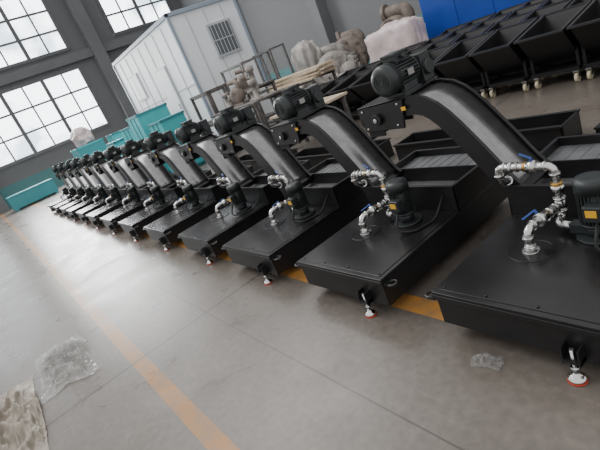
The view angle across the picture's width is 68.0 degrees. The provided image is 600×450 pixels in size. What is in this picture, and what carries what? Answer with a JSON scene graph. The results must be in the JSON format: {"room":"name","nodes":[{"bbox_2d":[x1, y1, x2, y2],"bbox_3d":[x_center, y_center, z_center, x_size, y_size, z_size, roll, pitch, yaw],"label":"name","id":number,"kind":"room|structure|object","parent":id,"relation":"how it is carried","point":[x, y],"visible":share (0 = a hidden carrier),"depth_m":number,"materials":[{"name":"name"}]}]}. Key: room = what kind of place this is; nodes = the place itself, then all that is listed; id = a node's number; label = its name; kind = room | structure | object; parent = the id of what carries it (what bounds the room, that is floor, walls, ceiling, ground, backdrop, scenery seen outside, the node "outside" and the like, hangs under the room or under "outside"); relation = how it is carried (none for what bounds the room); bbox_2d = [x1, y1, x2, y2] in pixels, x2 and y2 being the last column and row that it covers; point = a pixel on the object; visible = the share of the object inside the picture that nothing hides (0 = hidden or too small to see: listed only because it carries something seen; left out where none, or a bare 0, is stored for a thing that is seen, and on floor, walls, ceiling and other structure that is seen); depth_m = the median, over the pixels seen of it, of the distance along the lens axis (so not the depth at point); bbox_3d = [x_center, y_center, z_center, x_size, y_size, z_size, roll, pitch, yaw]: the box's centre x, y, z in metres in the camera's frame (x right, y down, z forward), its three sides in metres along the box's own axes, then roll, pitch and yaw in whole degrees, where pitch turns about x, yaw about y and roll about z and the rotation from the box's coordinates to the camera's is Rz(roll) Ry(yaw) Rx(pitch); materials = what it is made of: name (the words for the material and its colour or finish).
{"room":"metal workshop","nodes":[
{"label":"metal workshop","id":0,"kind":"room"},
{"bbox_2d":[0,0,180,208],"bbox_3d":[-17.802,-6.704,23.886,28.000,12.000,0.300,-34,22,-29],"label":"wall","id":1,"kind":"structure","parent":0,"point":[20,176],"depth_m":26.48,"materials":[{"name":"grey paint"}]},
{"bbox_2d":[0,195,9,214],"bbox_3d":[-18.663,-5.883,22.703,0.700,12.000,0.690,-34,22,-29],"label":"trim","id":2,"kind":"structure","parent":1,"relation":"attached to","point":[4,207],"depth_m":24.39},
{"bbox_2d":[0,0,69,71],"bbox_3d":[-16.730,-10.184,24.112,6.996,3.470,0.130,-34,22,-29],"label":"window","id":3,"kind":"structure","parent":1,"relation":"in","point":[29,31],"depth_m":25.06,"materials":[{"name":"grey glass"}]},
{"bbox_2d":[0,66,110,169],"bbox_3d":[-15.054,-6.236,25.630,6.996,3.770,0.130,-34,22,-29],"label":"window","id":4,"kind":"structure","parent":1,"relation":"in","point":[38,116],"depth_m":25.82,"materials":[{"name":"grey glass"}]},
{"bbox_2d":[0,29,147,86],"bbox_3d":[-17.788,-6.963,23.498,27.900,0.500,0.290,-34,22,-29],"label":"trim","id":5,"kind":"structure","parent":1,"relation":"attached to","point":[11,77],"depth_m":25.93,"materials":[{"name":"grey metal"}]},
{"bbox_2d":[63,0,136,124],"bbox_3d":[-12.157,-10.320,27.060,0.700,12.000,0.690,-34,22,-29],"label":"trim","id":6,"kind":"structure","parent":1,"relation":"attached to","point":[75,8],"depth_m":26.79,"materials":[{"name":"grey metal"}]},
{"bbox_2d":[95,0,172,35],"bbox_3d":[-10.621,-14.350,28.202,4.496,3.470,0.130,-34,22,-29],"label":"window","id":7,"kind":"structure","parent":1,"relation":"in","point":[121,16],"depth_m":28.21,"materials":[{"name":"grey glass"}]},
{"bbox_2d":[0,64,599,449],"bbox_3d":[-4.962,-0.310,11.225,28.000,0.100,36.000,-34,22,-29],"label":"floor","id":8,"kind":"structure","parent":0,"point":[125,344],"depth_m":2.95,"materials":[{"name":"concrete"}]},
{"bbox_2d":[0,375,48,449],"bbox_3d":[-2.204,1.460,3.192,0.626,0.151,1.422,-34,22,-29],"label":"woven sack","id":9,"kind":"object","parent":8,"relation":"on","point":[22,424],"visible":1,"depth_m":3.17,"materials":[{"name":"beige plastic"}]},
{"bbox_2d":[5,178,58,210],"bbox_3d":[-13.668,-1.543,22.763,2.240,0.750,1.440,-34,22,-29],"label":"enclosure","id":10,"kind":"object","parent":8,"relation":"on","point":[27,196],"visible":1,"depth_m":22.19,"materials":[{"name":"teal paint"}]},
{"bbox_2d":[48,164,76,213],"bbox_3d":[-8.228,-1.383,15.396,1.715,1.383,1.916,-34,22,-29],"label":"conveyor","id":11,"kind":"object","parent":8,"relation":"on","point":[65,192],"visible":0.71,"depth_m":15.10,"materials":[{"name":"black metal"}]},
{"bbox_2d":[53,162,84,216],"bbox_3d":[-7.433,-1.288,14.271,1.715,1.383,1.916,-34,22,-29],"label":"conveyor","id":12,"kind":"object","parent":8,"relation":"on","point":[64,174],"visible":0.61,"depth_m":14.11,"materials":[{"name":"black metal"}]},
{"bbox_2d":[59,159,95,218],"bbox_3d":[-6.617,-1.201,13.145,1.715,1.383,1.916,-34,22,-29],"label":"conveyor","id":13,"kind":"object","parent":8,"relation":"on","point":[67,166],"visible":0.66,"depth_m":12.86,"materials":[{"name":"black metal"}]},
{"bbox_2d":[66,157,106,221],"bbox_3d":[-5.862,-1.109,12.071,1.715,1.383,1.916,-34,22,-29],"label":"conveyor","id":14,"kind":"object","parent":8,"relation":"on","point":[91,180],"visible":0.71,"depth_m":11.97,"materials":[{"name":"black metal"}]},
{"bbox_2d":[70,138,107,159],"bbox_3d":[-8.654,-2.668,18.882,1.140,1.600,1.440,-34,22,-29],"label":"enclosure","id":15,"kind":"object","parent":8,"relation":"on","point":[99,144],"visible":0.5,"depth_m":18.14,"materials":[{"name":"teal paint"}]},
{"bbox_2d":[69,126,94,147],"bbox_3d":[-9.081,-3.700,18.494,0.916,0.764,1.126,-34,22,-29],"label":"plastic bundle","id":16,"kind":"object","parent":15,"relation":"on","point":[81,136],"visible":0.94,"depth_m":18.17,"materials":[{"name":"white plastic"}]},
{"bbox_2d":[76,154,115,224],"bbox_3d":[-5.037,-1.026,10.947,1.715,1.383,1.916,-34,22,-29],"label":"conveyor","id":17,"kind":"object","parent":8,"relation":"on","point":[103,187],"visible":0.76,"depth_m":10.82,"materials":[{"name":"black metal"}]},
{"bbox_2d":[86,150,132,229],"bbox_3d":[-4.278,-0.937,9.876,1.715,1.383,1.916,-34,22,-29],"label":"conveyor","id":18,"kind":"object","parent":8,"relation":"on","point":[119,191],"visible":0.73,"depth_m":9.74,"materials":[{"name":"black metal"}]},
{"bbox_2d":[105,131,122,142],"bbox_3d":[-6.556,-2.899,17.166,0.940,1.600,1.040,-34,22,-29],"label":"enclosure","id":19,"kind":"object","parent":8,"relation":"on","point":[112,137],"visible":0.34,"depth_m":16.44,"materials":[{"name":"teal paint"}]},
{"bbox_2d":[106,137,125,155],"bbox_3d":[-5.891,-2.381,15.461,0.840,1.350,1.040,-34,22,-29],"label":"enclosure","id":20,"kind":"object","parent":8,"relation":"on","point":[119,142],"visible":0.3,"depth_m":14.78,"materials":[{"name":"teal paint"}]},
{"bbox_2d":[119,126,140,150],"bbox_3d":[-4.857,-2.487,14.222,0.840,1.600,0.940,-37,24,-34],"label":"enclosure","id":21,"kind":"object","parent":8,"relation":"on","point":[127,133],"visible":0.22,"depth_m":13.76,"materials":[{"name":"teal paint"}]},
{"bbox_2d":[100,145,177,234],"bbox_3d":[-3.471,-0.849,8.759,1.715,1.383,1.916,-34,22,-29],"label":"conveyor","id":22,"kind":"object","parent":8,"relation":"on","point":[139,191],"visible":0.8,"depth_m":8.60,"materials":[{"name":"black metal"}]},
{"bbox_2d":[126,103,171,172],"bbox_3d":[-4.031,-2.424,12.846,0.940,1.800,1.140,-33,22,-27],"label":"enclosure","id":23,"kind":"object","parent":8,"relation":"on","point":[138,123],"visible":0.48,"depth_m":12.19,"materials":[{"name":"teal paint"}]},
{"bbox_2d":[118,139,211,242],"bbox_3d":[-2.673,-0.763,7.656,1.715,1.383,1.916,-34,22,-29],"label":"conveyor","id":24,"kind":"object","parent":8,"relation":"on","point":[163,182],"visible":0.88,"depth_m":7.42,"materials":[{"name":"black metal"}]},
{"bbox_2d":[147,110,205,172],"bbox_3d":[-3.220,-2.135,11.724,0.740,1.450,0.840,-36,23,-32],"label":"enclosure","id":25,"kind":"object","parent":8,"relation":"on","point":[172,122],"visible":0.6,"depth_m":11.25,"materials":[{"name":"teal paint"}]},
{"bbox_2d":[111,0,273,135],"bbox_3d":[-4.318,-5.383,17.335,2.650,4.150,6.630,-34,22,-29],"label":"cabin","id":26,"kind":"object","parent":8,"relation":"on","point":[182,56],"visible":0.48,"depth_m":14.71,"materials":[{"name":"grey metal"}]},
{"bbox_2d":[143,130,253,251],"bbox_3d":[-1.869,-0.688,6.572,1.715,1.383,1.916,-34,22,-29],"label":"conveyor","id":27,"kind":"object","parent":8,"relation":"on","point":[202,192],"visible":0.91,"depth_m":6.28,"materials":[{"name":"black metal"}]},
{"bbox_2d":[194,87,225,136],"bbox_3d":[-2.325,-3.014,12.797,0.600,1.600,1.100,-34,22,-29],"label":"rack","id":28,"kind":"object","parent":8,"relation":"on","point":[222,88],"visible":0.15,"depth_m":12.26,"materials":[{"name":"metal"}]},
{"bbox_2d":[189,83,236,154],"bbox_3d":[-1.993,-2.599,11.277,0.600,1.650,1.000,-34,22,-29],"label":"rack","id":29,"kind":"object","parent":8,"relation":"on","point":[208,93],"visible":0.24,"depth_m":10.82,"materials":[{"name":"metal"}]},
{"bbox_2d":[175,119,310,264],"bbox_3d":[-1.081,-0.605,5.488,1.715,1.383,1.916,-34,22,-29],"label":"conveyor","id":30,"kind":"object","parent":8,"relation":"on","point":[251,198],"visible":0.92,"depth_m":5.18,"materials":[{"name":"black metal"}]},
{"bbox_2d":[251,172,266,186],"bbox_3d":[-0.365,-0.531,5.439,0.686,0.089,0.816,-34,22,-29],"label":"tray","id":31,"kind":"object","parent":30,"relation":"on","point":[257,181],"depth_m":5.66,"materials":[{"name":"black metal"}]},
{"bbox_2d":[220,54,275,119],"bbox_3d":[-1.387,-3.878,13.408,0.800,2.000,1.300,-34,22,-29],"label":"rack","id":32,"kind":"object","parent":8,"relation":"on","point":[268,115],"visible":0.43,"depth_m":12.94,"materials":[{"name":"metal"}]},
{"bbox_2d":[255,111,274,119],"bbox_3d":[-1.171,-3.309,13.608,0.626,0.020,1.260,-34,22,-29],"label":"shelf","id":33,"kind":"object","parent":32,"relation":"attached to","point":[268,115],"depth_m":13.13,"materials":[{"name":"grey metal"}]},
{"bbox_2d":[211,88,284,135],"bbox_3d":[-0.999,-2.207,9.986,0.860,1.100,1.860,-36,23,-32],"label":"bench","id":34,"kind":"object","parent":8,"relation":"on","point":[253,104],"visible":0.25,"depth_m":9.11,"materials":[{"name":"metal"}]},
{"bbox_2d":[221,92,231,106],"bbox_3d":[-1.675,-2.877,10.300,0.214,0.350,0.235,-21,20,7],"label":"fitting","id":35,"kind":"object","parent":34,"relation":"on","point":[226,96],"visible":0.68,"depth_m":10.23,"materials":[{"name":"grey metal"}]},
{"bbox_2d":[227,80,250,106],"bbox_3d":[-1.394,-2.940,9.829,0.380,0.566,0.266,-3,28,44],"label":"metal casting","id":36,"kind":"object","parent":34,"relation":"on","point":[237,94],"visible":0.98,"depth_m":9.75,"materials":[{"name":"beige metal"}]},
{"bbox_2d":[247,89,259,101],"bbox_3d":[-0.995,-2.783,9.501,0.256,0.220,0.239,-3,28,44],"label":"fitting","id":37,"kind":"object","parent":34,"relation":"on","point":[250,92],"visible":0.48,"depth_m":9.45,"materials":[{"name":"grey metal"}]},
{"bbox_2d":[247,78,262,100],"bbox_3d":[-0.919,-2.777,9.103,0.214,0.420,0.190,-26,20,-7],"label":"fitting","id":38,"kind":"object","parent":34,"relation":"on","point":[254,85],"visible":0.99,"depth_m":9.07,"materials":[{"name":"grey metal"}]},
{"bbox_2d":[244,78,283,127],"bbox_3d":[-1.082,-2.956,11.722,0.760,1.300,1.460,-34,22,-29],"label":"bench","id":39,"kind":"object","parent":8,"relation":"on","point":[272,81],"visible":0.27,"depth_m":11.13,"materials":[{"name":"metal"}]},
{"bbox_2d":[233,69,250,90],"bbox_3d":[-1.478,-3.759,11.497,0.360,0.536,0.252,-26,20,-9],"label":"metal casting","id":40,"kind":"object","parent":39,"relation":"on","point":[242,80],"visible":0.77,"depth_m":11.41,"materials":[{"name":"beige metal"}]},
{"bbox_2d":[244,65,259,84],"bbox_3d":[-1.189,-3.685,11.041,0.239,0.500,0.256,-29,20,-16],"label":"fitting","id":41,"kind":"object","parent":39,"relation":"on","point":[249,69],"visible":0.74,"depth_m":10.96,"materials":[{"name":"grey metal"}]},
{"bbox_2d":[239,148,297,170],"bbox_3d":[-0.698,-1.185,8.305,0.420,0.225,1.900,-34,22,-28],"label":"tray","id":42,"kind":"object","parent":8,"relation":"on","point":[247,159],"visible":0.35,"depth_m":8.30,"materials":[{"name":"paint"}]},
{"bbox_2d":[252,43,294,108],"bbox_3d":[-0.658,-4.754,14.732,0.700,2.100,0.900,-37,24,-34],"label":"rack","id":43,"kind":"object","parent":8,"relation":"on","point":[268,51],"visible":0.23,"depth_m":14.47,"materials":[{"name":"metal"}]},
{"bbox_2d":[213,105,368,284],"bbox_3d":[-0.386,-0.523,4.507,1.715,1.383,1.916,-34,22,-29],"label":"conveyor","id":44,"kind":"object","parent":8,"relation":"on","point":[321,200],"visible":0.94,"depth_m":4.15,"materials":[{"name":"black metal"}]},
{"bbox_2d":[305,163,345,186],"bbox_3d":[0.330,-0.449,4.458,0.686,0.089,0.816,-34,22,-29],"label":"tray","id":45,"kind":"object","parent":44,"relation":"on","point":[330,179],"depth_m":4.63,"materials":[{"name":"black metal"}]},
{"bbox_2d":[269,67,336,100],"bbox_3d":[0.207,-3.321,11.698,0.860,1.000,1.860,-35,23,-30],"label":"bench","id":46,"kind":"object","parent":8,"relation":"on","point":[309,80],"visible":0.19,"depth_m":10.98,"materials":[{"name":"brown wood"}]},
{"bbox_2d":[269,65,336,91],"bbox_3d":[0.017,-3.772,11.523,0.500,0.040,2.235,-36,23,-32],"label":"wooden board","id":47,"kind":"object","parent":46,"relation":"on","point":[326,70],"visible":0.64,"depth_m":11.00,"materials":[{"name":"brown wood"}]},
{"bbox_2d":[271,65,332,88],"bbox_3d":[0.009,-3.806,11.499,0.500,0.040,2.089,-34,22,-29],"label":"wooden board","id":48,"kind":"object","parent":47,"relation":"on","point":[332,65],"visible":0.71,"depth_m":10.99,"materials":[{"name":"brown wood"}]},
{"bbox_2d":[268,61,337,88],"bbox_3d":[0.016,-3.840,11.454,0.500,0.040,2.289,-36,23,-32],"label":"wooden board","id":49,"kind":"object","parent":48,"relation":"on","point":[333,63],"visible":0.71,"depth_m":10.92,"materials":[{"name":"brown wood"}]},
{"bbox_2d":[275,62,330,84],"bbox_3d":[0.011,-3.874,11.427,0.500,0.040,1.955,-34,22,-27],"label":"wooden board","id":50,"kind":"object","parent":49,"relation":"on","point":[329,62],"visible":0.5,"depth_m":10.90,"materials":[{"name":"brown wood"}]},
{"bbox_2d":[275,59,332,82],"bbox_3d":[-0.035,-3.913,11.456,0.500,0.040,2.153,-35,23,-31],"label":"wooden board","id":51,"kind":"object","parent":50,"relation":"on","point":[328,61],"visible":0.93,"depth_m":11.05,"materials":[{"name":"brown wood"}]},
{"bbox_2d":[291,40,318,72],"bbox_3d":[0.397,-5.675,16.131,1.124,1.987,0.884,-33,22,-25],"label":"sack","id":52,"kind":"object","parent":8,"relation":"on","point":[303,55],"visible":0.44,"depth_m":15.63,"materials":[{"name":"beige fabric"}]},
{"bbox_2d":[299,82,311,88],"bbox_3d":[0.258,-4.141,13.571,0.900,1.136,0.657,-30,21,-20],"label":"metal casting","id":53,"kind":"object","parent":8,"relation":"on","point":[308,84],"visible":0.07,"depth_m":13.25,"materials":[{"name":"metal"}]},
{"bbox_2d":[270,91,352,141],"bbox_3d":[0.243,-1.843,8.192,0.660,0.750,1.560,-34,22,-29],"label":"bench","id":54,"kind":"object","parent":8,"relation":"on","point":[341,96],"visible":0.22,"depth_m":7.68,"materials":[{"name":"brown wood"}]},
{"bbox_2d":[319,81,330,88],"bbox_3d":[0.345,-2.580,9.859,0.922,0.839,0.596,-34,22,-29],"label":"cart","id":55,"kind":"object","parent":8,"relation":"on","point":[321,86],"visible":0.02,"depth_m":9.77,"materials":[{"name":"metal"}]},
{"bbox_2d":[314,64,339,84],"bbox_3d":[0.798,-3.971,12.502,0.950,1.157,0.694,-6,25,39],"label":"sack","id":56,"kind":"object","parent":8,"relation":"on","point":[328,77],"visible":0.15,"depth_m":12.17,"materials":[{"name":"beige fabric"}]},
{"bbox_2d":[315,42,346,68],"bbox_3d":[1.143,-5.383,15.100,1.250,1.618,0.912,-22,20,2],"label":"sack","id":57,"kind":"object","parent":8,"relation":"on","point":[325,53],"visible":0.16,"depth_m":14.83,"materials":[{"name":"beige fabric"}]},
{"bbox_2d":[320,74,358,114],"bbox_3d":[0.757,-2.568,9.373,0.921,0.839,0.596,-34,22,-29],"label":"cart","id":58,"kind":"object","parent":8,"relation":"on","point":[334,83],"visible":0.16,"depth_m":9.40,"materials":[{"name":"metal"}]},
{"bbox_2d":[294,138,393,167],"bbox_3d":[0.516,-0.997,6.477,0.420,0.225,1.900,-34,22,-28],"label":"tray","id":59,"kind":"object","parent":8,"relation":"on","point":[316,155],"visible":0.38,"depth_m":6.58,"materials":[{"name":"paint"}]},
{"bbox_2d":[333,51,361,72],"bbox_3d":[1.505,-4.692,13.442,0.730,1.260,1.000,-15,21,22],"label":"sack","id":60,"kind":"object","parent":8,"relation":"on","point":[346,61],"visible":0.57,"depth_m":13.04,"materials":[{"name":"beige fabric"}]},
{"bbox_2d":[336,65,362,78],"bbox_3d":[1.145,-3.100,10.328,0.922,0.839,0.596,-34,22,-29],"label":"cart","id":61,"kind":"object","parent":8,"relation":"on","point":[351,71],"visible":0.1,"depth_m":10.48,"materials":[{"name":"metal"}]},
{"bbox_2d":[327,67,374,114],"bbox_3d":[1.140,-2.537,8.870,0.922,0.839,0.596,-34,22,-29],"label":"cart","id":62,"kind":"object","parent":8,"relation":"on","point":[352,98],"visible":0.27,"depth_m":8.83,"materials":[{"name":"metal"}]},
{"bbox_2d":[335,28,369,64],"bbox_3d":[1.930,-6.635,17.180,1.500,1.823,1.095,-16,21,18],"label":"sack","id":63,"kind":"object","parent":8,"relation":"on","point":[352,39],"visible":0.47,"depth_m":16.71,"materials":[{"name":"beige fabric"}]},
{"bbox_2d":[348,65,379,103],"bbox_3d":[1.507,-2.493,8.350,0.922,0.839,0.596,-34,22,-29],"label":"cart","id":64,"kind":"object","parent":8,"relation":"on","point":[363,87],"visible":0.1,"depth_m":8.30,"materials":[{"name":"metal"}]},
{"bbox_2d":[352,60,381,74],"bbox_3d":[1.488,-3.046,9.810,0.922,0.839,0.596,-34,22,-29],"label":"cart","id":65,"kind":"object","parent":8,"relation":"on","point":[370,65],"visible":0.17,"depth_m":9.95,"materials":[{"name":"metal"}]},
{"bbox_2d":[381,19,393,26],"bbox_3d":[2.861,-5.275,13.069,0.912,1.522,1.298,-24,20,-2],"label":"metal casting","id":66,"kind":"object","parent":8,"relation":"on","point":[388,20],"visible":0.03,"depth_m":13.36,"materials":[{"name":"grey metal"}]},
{"bbox_2d":[269,83,506,318],"bbox_3d":[0.333,-0.450,3.523,1.715,1.383,1.916,-34,22,-29],"label":"conveyor","id":67,"kind":"object","parent":8,"relation":"on","point":[422,205],"visible":1,"depth_m":3.17,"materials":[{"name":"black metal"}]},
{"bbox_2d":[402,153,476,184],"bbox_3d":[1.049,-0.375,3.474,0.686,0.089,0.816,-34,22,-29],"label":"tray","id":68,"kind":"object","parent":67,"relation":"on","point":[437,176],"depth_m":3.54,"materials":[{"name":"black metal"}]},
{"bbox_2d":[364,16,428,62],"bbox_3d":[2.495,-4.352,11.146,0.843,1.472,1.674,-34,22,-29],"label":"bag","id":69,"kind":"object","parent":8,"relation":"on","point":[395,35],"visible":0.48,"depth_m":10.64,"materials":[{"name":"white fabric"}]},
{"bbox_2d":[378,2,415,29],"bbox_3d":[3.237,-6.333,14.699,1.500,1.993,1.095,-3,28,44],"label":"sack","id":70,"kind":"object","parent":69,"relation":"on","point":[397,11],"visible":0.17,"depth_m":14.24,"materials":[{"name":"beige fabric"}]},
{"bbox_2d":[405,40,426,51],"bbox_3d":[2.448,-3.498,9.925,0.922,0.839,0.596,-34,22,-29],"label":"cart","id":71,"kind":"object","parent":8,"relation":"on","point":[419,44],"visible":0.19,"depth_m":9.97,"materials":[{"name":"metal"}]},
{"bbox_2d":[406,43,431,54],"bbox_3d":[2.249,-2.979,8.795,0.921,0.839,0.596,-34,22,-29],"label":"cart","id":72,"kind":"object","parent":8,"relation":"on","point":[424,47],"visible":0.11,"depth_m":8.88,"materials":[{"name":"metal"}]},
{"bbox_2d":[420,31,452,46],"bbox_3d":[2.864,-3.485,9.432,0.922,0.839,0.596,-34,22,-29],"label":"cart","id":73,"kind":"object","parent":8,"relation":"on","point":[443,36],"visible":0.16,"depth_m":9.54,"materials":[{"name":"metal"}]},
{"bbox_2d":[425,34,460,50],"bbox_3d":[2.590,-2.915,8.253,0.921,0.839,0.596,-34,22,-29],"label":"cart","id":74,"kind":"object","parent":8,"relation":"on","point":[450,40],"visible":0.2,"depth_m":8.36,"materials":[{"name":"metal"}]},
{"bbox_2d":[428,41,458,78],"bbox_3d":[2.216,-2.390,7.302,0.921,0.839,0.596,-34,22,-29],"label":"cart","id":75,"kind":"object","parent":8,"relation":"on","point":[435,54],"visible":0.18,"depth_m":7.29,"materials":[{"name":"metal"}]},
{"bbox_2d":[440,22,468,34],"bbox_3d":[3.434,-3.970,10.065,0.922,0.839,0.596,-34,22,-29],"label":"cart","id":76,"kind":"object","parent":8,"relation":"on","point":[463,24],"visible":0.13,"depth_m":10.16,"materials":[{"name":"metal"}]},
{"bbox_2d":[445,22,480,38],"bbox_3d":[3.233,-3.450,8.933,0.922,0.839,0.596,-34,22,-29],"label":"cart","id":77,"kind":"object","parent":8,"relation":"on","point":[470,27],"visible":0.1,"depth_m":9.05,"materials":[{"name":"metal"}]},
{"bbox_2d":[434,30,502,98],"bbox_3d":[2.588,-2.350,6.789,0.921,0.839,0.596,-34,22,-29],"label":"cart","id":78,"kind":"object","parent":8,"relation":"on","point":[456,64],"visible":0.52,"depth_m":6.70,"materials":[{"name":"metal"}]},
{"bbox_2d":[452,23,494,42],"bbox_3d":[2.989,-2.894,7.760,0.922,0.839,0.596,-34,22,-29],"label":"cart","id":79,"kind":"object","parent":8,"relation":"on","point":[481,30],"visible":0.16,"depth_m":7.87,"materials":[{"name":"metal"}]},
{"bbox_2d":[419,0,529,38],"bbox_3d":[4.765,-5.442,10.685,2.240,2.000,2.740,-34,22,-29],"label":"shipping container","id":80,"kind":"object","parent":8,"relation":"on","point":[439,16],"visible":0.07,"depth_m":10.52,"materials":[{"name":"blue metal"}]},
{"bbox_2d":[357,47,599,386],"bbox_3d":[1.034,-0.374,2.553,1.715,1.383,1.916,-34,22,-29],"label":"conveyor","id":81,"kind":"object","parent":8,"relation":"on","point":[534,281],"visible":1,"depth_m":2.31,"materials":[{"name":"black metal"}]},
{"bbox_2d":[536,143,599,183],"bbox_3d":[1.751,-0.299,2.503,0.686,0.089,0.816,-34,22,-29],"label":"tray","id":82,"kind":"object","parent":81,"relation":"on","point":[562,151],"depth_m":2.74,"materials":[{"name":"black metal"}]},
{"bbox_2d":[464,12,495,26],"bbox_3d":[3.797,-3.923,9.541,0.922,0.839,0.596,-34,22,-29],"label":"cart","id":83,"kind":"object","parent":8,"relation":"on","point":[489,16],"visible":0.16,"depth_m":9.62,"materials":[{"name":"metal"}]},
{"bbox_2d":[393,109,581,160],"bbox_3d":[1.875,-0.907,4.746,0.420,0.225,1.900,-35,23,-30],"label":"tray","id":84,"kind":"object","parent":8,"relation":"on","point":[540,130],"visible":0.61,"depth_m":4.31,"materials":[{"name":"paint"}]},
{"bbox_2d":[472,11,511,29],"bbox_3d":[3.593,-3.398,8.403,0.922,0.839,0.596,-34,22,-29],"label":"cart","id":85,"kind":"object","parent":8,"relation":"on","point":[503,16],"visible":0.16,"depth_m":8.50,"materials":[{"name":"metal"}]},
{"bbox_2d":[468,16,544,97],"bbox_3d":[2.949,-2.307,6.276,0.922,0.839,0.596,-34,22,-29],"label":"cart","id":86,"kind":"object","parent":8,"relation":"on","point":[497,55],"visible":0.84,"depth_m":6.22,"materials":[{"name":"metal"}]},
{"bbox_2d":[485,10,532,32],"bbox_3d":[3.375,-2.860,7.244,0.922,0.839,0.596,-34,22,-29],"label":"cart","id":87,"kind":"object","parent":8,"relation":"on","point":[518,18],"visible":0.13,"depth_m":7.35,"materials":[{"name":"metal"}]},
{"bbox_2d":[492,1,526,17],"bbox_3d":[4.224,-3.918,9.058,0.921,0.839,0.596,-34,22,-29],"label":"cart","id":88,"kind":"object","parent":8,"relation":"on","point":[518,6],"visible":0.15,"depth_m":9.15,"materials":[{"name":"metal"}]},
{"bbox_2d":[505,0,546,18],"bbox_3d":[3.984,-3.371,7.901,0.921,0.839,0.596,-34,22,-29],"label":"cart","id":89,"kind":"object","parent":8,"relation":"on","point":[539,4],"visible":0.08,"depth_m":8.00,"materials":[{"name":"metal"}]},
{"bbox_2d":[521,0,543,7],"bbox_3d":[4.554,-3.854,8.526,0.922,0.839,0.596,-34,22,-29],"label":"cart","id":90,"kind":"object","parent":8,"relation":"on","point":[530,2],"visible":0.09,"depth_m":8.73,"materials":[{"name":"metal"}]},
{"bbox_2d":[521,0,572,67],"bbox_3d":[3.730,-2.816,6.739,0.922,0.839,0.596,-34,22,-29],"label":"cart","id":91,"kind":"object","parent":8,"relation":"on","point":[553,7],"visible":0.23,"depth_m":6.84,"materials":[{"name":"metal"}]},
{"bbox_2d":[540,0,562,7],"bbox_3d":[4.319,-3.311,7.374,0.921,0.839,0.596,-34,22,-29],"label":"cart","id":92,"kind":"object","parent":8,"relation":"on","point":[548,2],"visible":0.06,"depth_m":7.59,"materials":[{"name":"metal"}]},
{"bbox_2d":[513,0,596,88],"bbox_3d":[3.344,-2.280,5.771,0.922,0.839,0.596,-34,22,-29],"label":"cart","id":93,"kind":"object","parent":8,"relation":"on","point":[547,41],"visible":0.79,"depth_m":5.72,"materials":[{"name":"metal"}]},
{"bbox_2d":[566,0,592,7],"bbox_3d":[4.096,-2.766,6.205,0.921,0.839,0.596,-34,22,-29],"label":"cart","id":94,"kind":"object","parent":8,"relation":"on","point":[574,2],"visible":0.02,"depth_m":6.41,"materials":[{"name":"metal"}]},
{"bbox_2d":[566,0,599,78],"bbox_3d":[3.715,-2.241,5.261,0.922,0.839,0.596,-34,22,-29],"label":"cart","id":95,"kind":"object","parent":8,"relation":"on","point":[586,27],"visible":1,"depth_m":5.34,"materials":[{"name":"metal"}]},
{"bbox_2d":[594,123,599,132],"bbox_3d":[3.089,-0.719,2.918,0.420,0.225,1.900,-34,22,-29],"label":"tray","id":96,"kind":"object","parent":8,"relation":"on","point":[597,128],"visible":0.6,"depth_m":3.55,"materials":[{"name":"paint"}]},
{"bbox_2d":[178,0,428,80],"bbox_3d":[2.950,-12.546,16.177,0.300,12.000,36.300,-34,22,-29],"label":"wall","id":97,"kind":"structure","parent":0,"point":[269,23],"depth_m":23.09,"materials":[{"name":"grey paint"}]},
{"bbox_2d":[306,0,336,46],"bbox_3d":[-0.214,-12.628,19.879,0.590,12.000,0.600,-34,22,-29],"label":"column","id":98,"kind":"structure","parent":97,"relation":"attached to","point":[319,12],"depth_m":20.84,"materials":[{"name":"grey paint"}]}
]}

